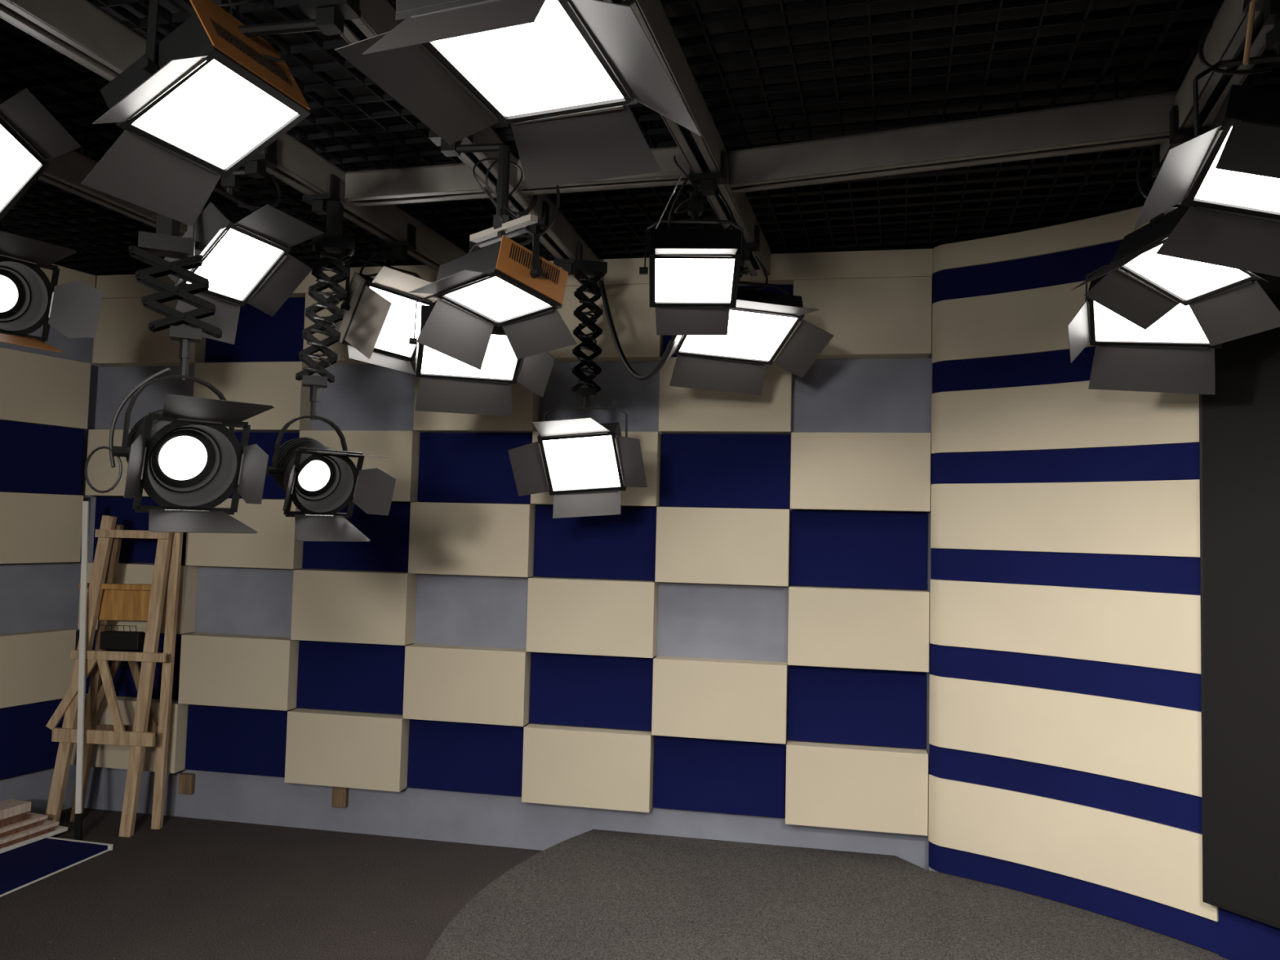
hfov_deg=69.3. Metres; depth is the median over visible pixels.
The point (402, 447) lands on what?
tile
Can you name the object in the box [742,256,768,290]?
power cable
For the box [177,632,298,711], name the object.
tile
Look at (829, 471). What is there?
wall panel
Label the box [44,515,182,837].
wooden ladder
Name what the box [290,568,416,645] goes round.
tile
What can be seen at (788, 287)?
tile
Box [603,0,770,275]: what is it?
ceiling beam
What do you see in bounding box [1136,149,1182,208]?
power cable
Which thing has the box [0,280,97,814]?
wall
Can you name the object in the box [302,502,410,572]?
tile
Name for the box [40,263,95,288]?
wall panel
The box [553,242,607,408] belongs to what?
hanger
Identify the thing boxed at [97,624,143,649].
tray
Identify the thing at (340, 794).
wood block
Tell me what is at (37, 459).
wall panel
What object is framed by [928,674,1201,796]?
wall panel
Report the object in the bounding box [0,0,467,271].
ceiling beam
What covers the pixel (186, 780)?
wood block
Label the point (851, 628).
wall panel
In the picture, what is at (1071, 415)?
fabric stripe
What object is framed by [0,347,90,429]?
wall panel
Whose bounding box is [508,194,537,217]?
power cable
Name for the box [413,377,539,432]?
tile
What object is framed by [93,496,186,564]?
tile
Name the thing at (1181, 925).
fabric stripe
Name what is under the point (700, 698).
tile
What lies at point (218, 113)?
diffuser
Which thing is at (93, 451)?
power cable
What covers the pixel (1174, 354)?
led panel light
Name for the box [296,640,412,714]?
tile
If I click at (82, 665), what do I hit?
pole
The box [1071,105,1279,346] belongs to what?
led panel light
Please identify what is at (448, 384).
led panel light
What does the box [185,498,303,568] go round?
tile
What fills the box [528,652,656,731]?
tile
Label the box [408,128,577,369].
led panel light
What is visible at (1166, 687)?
fabric stripe
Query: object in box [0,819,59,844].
wooden board
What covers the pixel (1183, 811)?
fabric stripe
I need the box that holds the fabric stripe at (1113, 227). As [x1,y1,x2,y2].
[932,204,1182,273]
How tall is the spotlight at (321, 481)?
0.547 m
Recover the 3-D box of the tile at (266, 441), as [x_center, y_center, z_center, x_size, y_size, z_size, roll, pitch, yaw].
[-2.320,-0.088,5.567,0.700,0.398,0.042,1,-3,11]
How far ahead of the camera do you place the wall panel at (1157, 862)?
4.17 m
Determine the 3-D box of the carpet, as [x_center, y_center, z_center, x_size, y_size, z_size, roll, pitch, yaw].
[1.324,1.915,3.052,4.278,0.138,4.052,1,-3,0]
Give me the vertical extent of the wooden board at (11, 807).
0.050 m
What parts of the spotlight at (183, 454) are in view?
barn door, barn door frame, barn door, barn door, barn door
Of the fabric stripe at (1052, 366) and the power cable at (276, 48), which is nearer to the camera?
the power cable at (276, 48)
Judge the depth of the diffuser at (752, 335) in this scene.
4.28 m
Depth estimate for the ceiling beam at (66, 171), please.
3.73 m
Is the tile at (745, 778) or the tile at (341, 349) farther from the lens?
the tile at (341, 349)
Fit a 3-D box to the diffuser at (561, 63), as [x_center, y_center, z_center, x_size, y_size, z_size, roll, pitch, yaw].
[-0.231,-0.864,1.911,0.290,0.016,0.420,0,-3,17]
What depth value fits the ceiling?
3.23 m
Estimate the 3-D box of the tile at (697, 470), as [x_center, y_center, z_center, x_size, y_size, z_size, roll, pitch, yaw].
[0.461,-0.049,5.031,0.700,0.398,0.042,1,-3,11]
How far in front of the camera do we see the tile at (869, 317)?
4.83 m
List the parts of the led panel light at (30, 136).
barn door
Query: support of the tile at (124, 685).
attached to the wall at (857, 395)
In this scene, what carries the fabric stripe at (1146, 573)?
attached to the wall at (930, 868)
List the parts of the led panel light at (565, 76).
barn door, barn door, barn door, barn door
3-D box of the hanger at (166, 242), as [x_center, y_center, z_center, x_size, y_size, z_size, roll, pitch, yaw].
[-1.490,-0.830,3.001,0.280,0.876,0.138,3,-3,-25]
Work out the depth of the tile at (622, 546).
5.12 m
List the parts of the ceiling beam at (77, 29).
hanging rod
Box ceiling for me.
[0,0,1279,279]
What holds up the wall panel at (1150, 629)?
attached to the wall at (930, 868)
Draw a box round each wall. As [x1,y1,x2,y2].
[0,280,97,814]
[75,255,933,870]
[928,547,1218,954]
[1218,907,1279,959]
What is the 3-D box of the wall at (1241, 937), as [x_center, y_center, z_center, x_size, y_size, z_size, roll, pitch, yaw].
[2.986,0.377,2.831,0.120,3.270,2.300,3,-3,-30]
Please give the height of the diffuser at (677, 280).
0.121 m
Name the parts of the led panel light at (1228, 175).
barn door, barn door, barn door, safety rod, hanger post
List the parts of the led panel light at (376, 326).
barn door, barn door, hanger post, barn door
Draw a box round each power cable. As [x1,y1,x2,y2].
[84,445,122,493]
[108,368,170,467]
[191,0,251,21]
[238,174,281,209]
[262,42,284,62]
[360,253,377,276]
[472,157,530,234]
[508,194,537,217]
[518,185,559,245]
[598,280,675,380]
[667,170,692,228]
[673,155,708,216]
[718,193,733,228]
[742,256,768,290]
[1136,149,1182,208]
[1198,23,1271,75]
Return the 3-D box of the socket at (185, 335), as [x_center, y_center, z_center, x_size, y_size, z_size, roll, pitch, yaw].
[-1.466,-0.439,2.988,0.090,0.096,0.070,3,-3,-25]
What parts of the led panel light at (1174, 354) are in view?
barn door, barn door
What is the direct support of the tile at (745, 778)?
attached to the wall at (857, 395)
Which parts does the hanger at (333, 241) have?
coiled cord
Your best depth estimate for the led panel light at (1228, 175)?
2.24 m
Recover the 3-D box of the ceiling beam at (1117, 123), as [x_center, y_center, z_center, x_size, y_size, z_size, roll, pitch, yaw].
[1.120,-1.256,3.311,1.660,0.250,0.100,0,-3,22]
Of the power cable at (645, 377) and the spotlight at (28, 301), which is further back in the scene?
the power cable at (645, 377)
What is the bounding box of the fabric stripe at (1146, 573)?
[930,547,1200,595]
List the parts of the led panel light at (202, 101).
barn door, barn door, hanger post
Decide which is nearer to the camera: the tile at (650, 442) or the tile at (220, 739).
the tile at (650, 442)
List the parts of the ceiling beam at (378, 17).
hanging rod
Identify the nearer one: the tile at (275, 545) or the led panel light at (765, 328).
the led panel light at (765, 328)
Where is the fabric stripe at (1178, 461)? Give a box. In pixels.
[931,442,1199,484]
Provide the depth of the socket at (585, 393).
4.49 m
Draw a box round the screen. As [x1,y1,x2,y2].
[1199,274,1279,928]
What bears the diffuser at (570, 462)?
attached to the led panel light at (586, 464)
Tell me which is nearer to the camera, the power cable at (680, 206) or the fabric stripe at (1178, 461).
the power cable at (680, 206)
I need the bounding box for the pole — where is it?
[74,501,88,840]
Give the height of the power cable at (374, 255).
0.138 m
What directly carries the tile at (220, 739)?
attached to the wall at (857, 395)
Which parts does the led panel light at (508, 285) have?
barn door, barn door, hanger post, cross plate, barn door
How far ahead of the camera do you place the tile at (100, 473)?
5.64 m
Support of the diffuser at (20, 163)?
attached to the led panel light at (30, 136)
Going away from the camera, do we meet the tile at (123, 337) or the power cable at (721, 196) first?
the power cable at (721, 196)
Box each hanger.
[128,213,222,359]
[295,173,355,402]
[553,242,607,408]
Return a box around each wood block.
[177,773,195,794]
[331,786,348,808]
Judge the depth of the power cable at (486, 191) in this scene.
3.07 m
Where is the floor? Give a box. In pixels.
[0,807,542,959]
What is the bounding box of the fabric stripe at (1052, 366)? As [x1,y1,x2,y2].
[932,346,1095,393]
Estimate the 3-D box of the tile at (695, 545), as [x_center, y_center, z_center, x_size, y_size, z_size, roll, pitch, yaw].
[0.443,0.353,4.968,0.705,0.402,0.128,1,-3,11]
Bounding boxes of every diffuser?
[0,124,40,209]
[133,59,297,168]
[186,228,282,299]
[369,286,426,356]
[421,334,516,379]
[433,0,623,115]
[444,276,549,321]
[542,435,620,490]
[655,258,734,302]
[679,310,796,360]
[1093,301,1208,342]
[1124,244,1248,299]
[1195,126,1279,212]
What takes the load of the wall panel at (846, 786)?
attached to the wall at (857, 395)
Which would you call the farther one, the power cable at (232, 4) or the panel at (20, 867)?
the panel at (20, 867)
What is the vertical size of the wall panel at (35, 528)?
0.404 m
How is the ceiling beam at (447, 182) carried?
attached to the ceiling
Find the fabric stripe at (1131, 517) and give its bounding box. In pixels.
[930,479,1199,557]
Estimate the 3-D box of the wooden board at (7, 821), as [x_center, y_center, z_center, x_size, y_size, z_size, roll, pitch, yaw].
[-3.570,1.792,4.467,0.150,0.024,1.240,0,-3,17]
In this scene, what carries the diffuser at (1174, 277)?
attached to the led panel light at (1140, 286)
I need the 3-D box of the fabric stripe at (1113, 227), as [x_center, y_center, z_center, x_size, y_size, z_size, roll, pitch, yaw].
[1.982,-1.141,4.353,1.274,0.128,0.121,-2,-4,44]
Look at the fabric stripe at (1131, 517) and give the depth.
4.26 m
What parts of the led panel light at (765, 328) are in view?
barn door, barn door, barn door, barn door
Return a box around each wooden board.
[0,798,31,820]
[0,812,48,833]
[0,813,30,827]
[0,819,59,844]
[0,821,40,838]
[0,825,67,853]
[0,826,54,848]
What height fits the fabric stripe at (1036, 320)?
0.308 m
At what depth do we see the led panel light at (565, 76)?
1.94 m
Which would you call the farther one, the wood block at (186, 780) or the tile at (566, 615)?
the wood block at (186, 780)
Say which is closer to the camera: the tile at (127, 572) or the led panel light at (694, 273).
the led panel light at (694, 273)
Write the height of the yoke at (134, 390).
0.327 m
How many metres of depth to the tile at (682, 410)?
4.94 m
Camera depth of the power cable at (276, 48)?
2.48 m
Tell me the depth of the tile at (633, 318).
5.08 m
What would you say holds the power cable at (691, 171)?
attached to the led panel light at (694, 273)
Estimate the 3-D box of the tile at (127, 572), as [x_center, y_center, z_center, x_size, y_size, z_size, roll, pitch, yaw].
[-3.042,0.710,5.617,0.705,0.402,0.128,1,-3,11]
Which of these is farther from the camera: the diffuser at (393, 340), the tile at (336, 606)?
the tile at (336, 606)
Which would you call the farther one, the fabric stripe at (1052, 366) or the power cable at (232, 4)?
the fabric stripe at (1052, 366)
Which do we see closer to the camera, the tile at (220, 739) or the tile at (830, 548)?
the tile at (830, 548)
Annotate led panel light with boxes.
[0,87,80,220]
[80,0,360,226]
[164,139,324,344]
[334,0,702,189]
[334,224,438,374]
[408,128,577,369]
[408,200,555,416]
[507,407,647,518]
[639,151,748,335]
[662,225,833,395]
[1067,144,1222,395]
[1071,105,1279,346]
[1133,0,1279,276]
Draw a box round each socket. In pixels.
[169,325,201,359]
[302,374,327,402]
[575,386,596,408]
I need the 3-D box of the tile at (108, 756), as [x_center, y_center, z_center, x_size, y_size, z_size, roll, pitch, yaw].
[-3.062,1.519,5.575,0.705,0.402,0.128,1,-3,11]
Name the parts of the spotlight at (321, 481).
barn door, barn door frame, barn door, barn door, barn door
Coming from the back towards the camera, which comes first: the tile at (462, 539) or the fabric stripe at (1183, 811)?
the tile at (462, 539)
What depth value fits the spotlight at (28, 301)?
3.52 m
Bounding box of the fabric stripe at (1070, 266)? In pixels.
[933,240,1122,303]
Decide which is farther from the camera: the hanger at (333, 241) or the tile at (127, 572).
the tile at (127, 572)
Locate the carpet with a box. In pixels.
[426,829,1228,959]
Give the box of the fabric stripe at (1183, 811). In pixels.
[928,743,1202,834]
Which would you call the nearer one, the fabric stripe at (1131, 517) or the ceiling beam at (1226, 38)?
the ceiling beam at (1226, 38)
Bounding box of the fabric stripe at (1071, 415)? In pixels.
[931,380,1199,453]
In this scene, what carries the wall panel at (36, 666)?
attached to the wall at (43, 596)
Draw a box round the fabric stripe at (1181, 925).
[928,841,1218,953]
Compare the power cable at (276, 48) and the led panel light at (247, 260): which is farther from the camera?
the led panel light at (247, 260)
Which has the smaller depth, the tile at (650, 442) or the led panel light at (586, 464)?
the led panel light at (586, 464)
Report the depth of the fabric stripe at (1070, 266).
4.48 m
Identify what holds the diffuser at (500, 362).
attached to the led panel light at (448, 384)
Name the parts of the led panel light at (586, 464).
barn door, barn door, barn door, barn door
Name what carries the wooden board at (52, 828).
on the wooden board at (58, 829)
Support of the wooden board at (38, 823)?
on the wooden board at (45, 824)
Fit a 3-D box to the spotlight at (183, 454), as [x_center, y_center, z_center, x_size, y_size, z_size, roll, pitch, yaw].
[-1.417,-0.121,2.899,0.390,0.566,0.550,4,-4,-39]
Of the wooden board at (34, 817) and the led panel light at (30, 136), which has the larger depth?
the wooden board at (34, 817)
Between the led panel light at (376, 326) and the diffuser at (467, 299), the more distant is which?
the led panel light at (376, 326)
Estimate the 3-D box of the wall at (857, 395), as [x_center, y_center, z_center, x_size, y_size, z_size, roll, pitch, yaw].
[-0.811,0.415,5.322,5.400,3.270,0.100,1,-3,11]
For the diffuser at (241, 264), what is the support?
attached to the led panel light at (247, 260)
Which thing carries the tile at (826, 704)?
attached to the wall at (857, 395)
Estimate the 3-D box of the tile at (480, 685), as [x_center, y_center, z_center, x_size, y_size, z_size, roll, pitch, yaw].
[-0.967,1.143,5.194,0.705,0.402,0.128,1,-3,11]
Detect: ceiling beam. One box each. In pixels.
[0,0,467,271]
[38,135,203,236]
[340,0,602,287]
[344,120,703,206]
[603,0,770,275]
[727,75,1202,193]
[1151,0,1273,177]
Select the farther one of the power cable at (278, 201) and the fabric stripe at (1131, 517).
the fabric stripe at (1131, 517)
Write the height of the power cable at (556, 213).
0.385 m
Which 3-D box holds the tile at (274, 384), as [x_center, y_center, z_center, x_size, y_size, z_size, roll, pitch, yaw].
[-2.318,-0.495,5.546,0.705,0.402,0.128,1,-3,11]
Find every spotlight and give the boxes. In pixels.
[0,220,102,352]
[111,357,275,533]
[266,400,396,542]
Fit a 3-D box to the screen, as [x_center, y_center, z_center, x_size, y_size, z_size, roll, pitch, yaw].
[2.755,0.304,3.015,0.053,2.720,1.800,3,-3,-30]
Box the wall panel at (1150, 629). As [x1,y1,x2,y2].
[929,578,1200,674]
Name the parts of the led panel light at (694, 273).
safety rod, barn door, hanger post, barn door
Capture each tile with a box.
[70,693,187,773]
[77,561,198,634]
[84,429,149,497]
[85,630,192,699]
[92,297,205,366]
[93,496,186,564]
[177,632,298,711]
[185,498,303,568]
[185,704,297,777]
[193,361,313,431]
[204,297,305,362]
[228,431,299,498]
[284,707,409,791]
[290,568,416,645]
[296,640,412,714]
[299,430,420,502]
[302,293,415,364]
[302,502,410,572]
[402,643,531,726]
[407,719,529,796]
[408,502,535,577]
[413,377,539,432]
[417,432,532,503]
[521,723,654,813]
[525,577,657,657]
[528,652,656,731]
[530,431,661,506]
[533,505,656,580]
[546,284,663,361]
[651,655,787,744]
[653,735,786,818]
[654,506,790,586]
[658,356,791,434]
[659,433,791,508]
[663,284,793,357]
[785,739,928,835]
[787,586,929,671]
[787,665,926,749]
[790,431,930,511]
[790,510,927,590]
[793,275,932,359]
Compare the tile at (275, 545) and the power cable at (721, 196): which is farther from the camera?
the tile at (275, 545)
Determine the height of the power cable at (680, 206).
0.247 m
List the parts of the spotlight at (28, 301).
barn door frame, barn door, barn door, barn door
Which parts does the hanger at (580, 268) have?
coiled cord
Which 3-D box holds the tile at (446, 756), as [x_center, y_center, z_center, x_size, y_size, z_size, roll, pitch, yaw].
[-0.968,1.551,5.215,0.700,0.398,0.042,1,-3,11]
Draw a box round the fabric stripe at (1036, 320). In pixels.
[932,280,1093,363]
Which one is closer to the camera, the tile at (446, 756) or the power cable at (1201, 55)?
the power cable at (1201, 55)
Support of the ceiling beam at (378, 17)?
attached to the ceiling
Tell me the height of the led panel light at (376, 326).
0.675 m
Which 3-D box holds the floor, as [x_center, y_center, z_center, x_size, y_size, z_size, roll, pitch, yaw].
[-0.847,1.935,2.101,11.200,0.100,9.600,1,-3,0]
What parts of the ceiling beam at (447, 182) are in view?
hanging rod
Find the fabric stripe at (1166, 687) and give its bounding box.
[929,643,1201,711]
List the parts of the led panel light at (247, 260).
barn door, barn door, hanger post, barn door, barn door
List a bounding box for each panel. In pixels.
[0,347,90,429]
[0,420,84,495]
[0,492,84,564]
[0,628,75,708]
[0,836,112,897]
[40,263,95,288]
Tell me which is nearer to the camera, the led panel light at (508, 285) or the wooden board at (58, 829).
the led panel light at (508, 285)
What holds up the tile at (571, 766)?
attached to the wall at (857, 395)
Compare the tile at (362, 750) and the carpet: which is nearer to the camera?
the carpet
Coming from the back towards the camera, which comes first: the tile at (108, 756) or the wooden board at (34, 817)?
the tile at (108, 756)
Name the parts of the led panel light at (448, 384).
barn door, hanger post, barn door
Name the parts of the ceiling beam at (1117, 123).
hanging rod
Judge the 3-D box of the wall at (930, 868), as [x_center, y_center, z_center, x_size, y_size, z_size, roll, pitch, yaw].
[1.991,0.430,4.318,1.308,3.270,0.151,-1,-4,44]
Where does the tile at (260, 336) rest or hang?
attached to the wall at (857, 395)
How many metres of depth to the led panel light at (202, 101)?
2.35 m
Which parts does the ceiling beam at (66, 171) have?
hanging rod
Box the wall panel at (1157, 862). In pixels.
[928,773,1218,921]
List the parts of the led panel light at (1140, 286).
barn door, barn door, barn door, barn door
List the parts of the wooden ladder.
leg, leg, leg, leg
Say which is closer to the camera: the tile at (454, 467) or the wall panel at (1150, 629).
the wall panel at (1150, 629)

